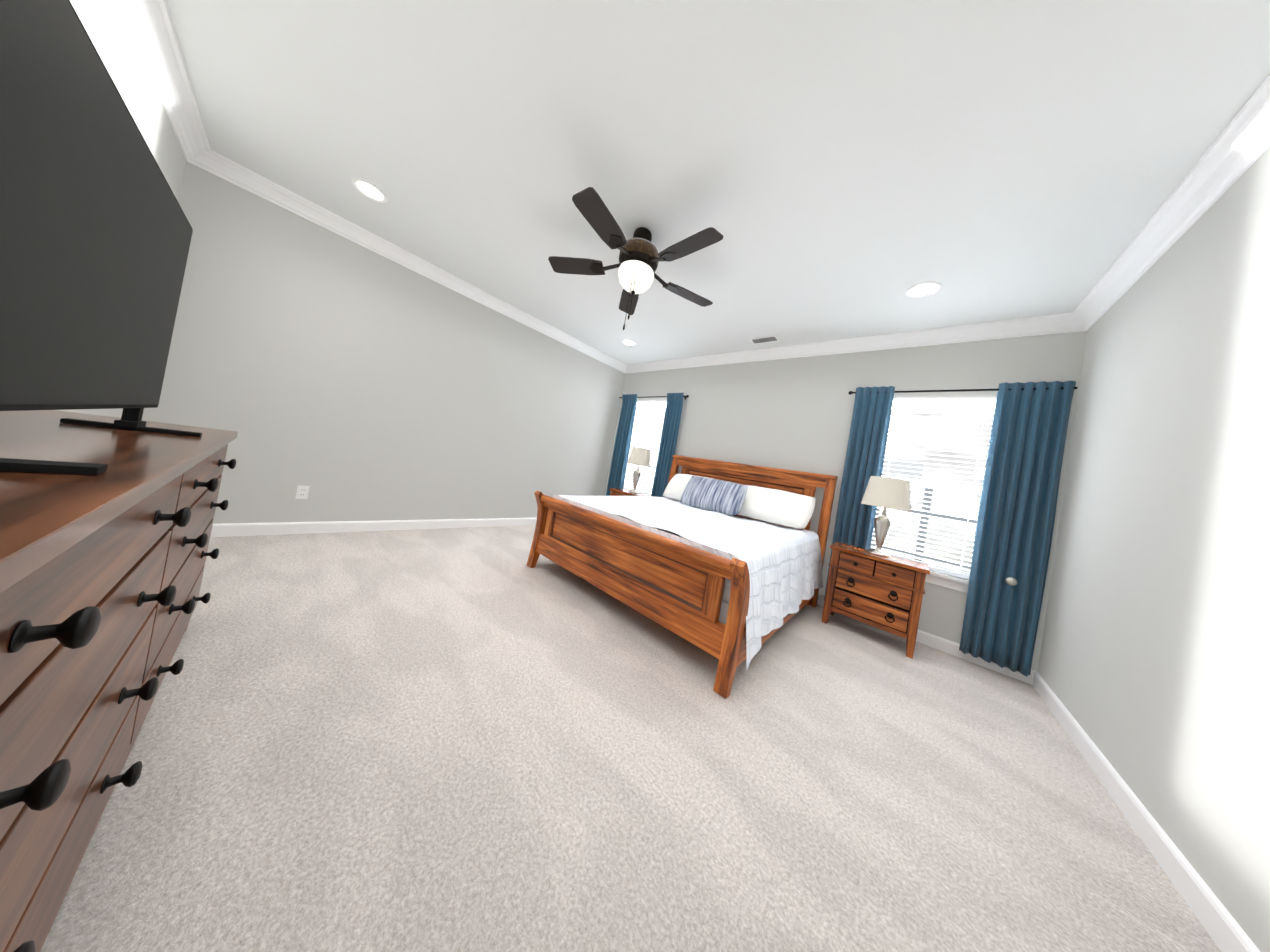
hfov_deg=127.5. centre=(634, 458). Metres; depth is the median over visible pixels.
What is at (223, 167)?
crown molding
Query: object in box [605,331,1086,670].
wall
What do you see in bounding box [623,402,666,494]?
window
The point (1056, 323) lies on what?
crown molding
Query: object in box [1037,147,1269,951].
wall
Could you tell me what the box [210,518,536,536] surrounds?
baseboard
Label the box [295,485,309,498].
electrical outlet plate
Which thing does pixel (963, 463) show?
backdrop
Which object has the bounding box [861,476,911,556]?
lamp
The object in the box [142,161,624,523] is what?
wall
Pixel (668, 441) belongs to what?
curtains
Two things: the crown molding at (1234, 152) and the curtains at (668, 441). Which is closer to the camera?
the crown molding at (1234, 152)
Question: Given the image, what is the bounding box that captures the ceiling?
[166,0,1269,364]
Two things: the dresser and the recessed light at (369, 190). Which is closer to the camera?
the dresser
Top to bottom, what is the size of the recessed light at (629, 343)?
0.008 m
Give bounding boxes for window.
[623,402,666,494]
[871,400,995,592]
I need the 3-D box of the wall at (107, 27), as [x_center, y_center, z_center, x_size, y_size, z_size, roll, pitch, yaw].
[-1.583,-0.539,0.488,5.070,2.740,0.160,9,-1,42]
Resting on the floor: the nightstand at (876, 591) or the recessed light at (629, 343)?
the nightstand at (876, 591)
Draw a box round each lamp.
[627,447,649,493]
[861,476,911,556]
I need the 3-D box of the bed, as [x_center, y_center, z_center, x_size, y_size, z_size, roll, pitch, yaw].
[0.507,0.585,3.017,2.081,1.320,2.158,9,-1,42]
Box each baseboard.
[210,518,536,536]
[817,594,1029,683]
[1030,670,1259,951]
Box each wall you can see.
[59,0,185,417]
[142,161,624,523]
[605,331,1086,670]
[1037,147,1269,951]
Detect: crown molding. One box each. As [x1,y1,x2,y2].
[120,0,215,171]
[208,153,627,371]
[624,313,1089,373]
[1068,75,1269,327]
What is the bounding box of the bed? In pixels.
[527,455,837,698]
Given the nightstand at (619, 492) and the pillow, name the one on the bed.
the pillow
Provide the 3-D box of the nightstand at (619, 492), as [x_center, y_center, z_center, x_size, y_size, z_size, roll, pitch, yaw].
[-0.078,0.832,4.577,0.646,0.680,0.373,9,-1,42]
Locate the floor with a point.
(478, 739)
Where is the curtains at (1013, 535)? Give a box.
[824,380,1077,676]
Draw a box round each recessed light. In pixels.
[352,178,387,202]
[622,340,635,345]
[905,281,941,297]
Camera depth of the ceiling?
1.55 m
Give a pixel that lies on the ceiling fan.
(640, 257)
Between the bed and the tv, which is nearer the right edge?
the bed
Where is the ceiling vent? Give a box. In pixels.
[749,335,779,343]
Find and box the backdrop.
[628,408,993,572]
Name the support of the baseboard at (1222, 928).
attached to the wall at (1153, 671)
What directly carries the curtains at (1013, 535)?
attached to the wall at (795, 414)
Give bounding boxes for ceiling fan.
[548,187,722,329]
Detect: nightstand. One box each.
[609,488,654,496]
[822,542,929,658]
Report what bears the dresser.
on the floor
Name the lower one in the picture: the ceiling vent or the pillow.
the pillow
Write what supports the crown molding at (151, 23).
attached to the wall at (107, 27)
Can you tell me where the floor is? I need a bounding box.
[40,525,1220,951]
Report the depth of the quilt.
2.34 m
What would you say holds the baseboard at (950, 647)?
attached to the wall at (795, 414)
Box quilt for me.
[535,494,823,670]
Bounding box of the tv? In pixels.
[0,0,202,474]
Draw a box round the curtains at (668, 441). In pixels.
[606,392,688,496]
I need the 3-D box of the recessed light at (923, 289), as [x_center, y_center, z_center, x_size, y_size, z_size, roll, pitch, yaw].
[2.149,-1.257,2.336,0.204,0.008,0.204,9,-1,42]
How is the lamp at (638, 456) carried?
on the nightstand at (619, 492)
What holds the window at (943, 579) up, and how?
in the wall at (795, 414)

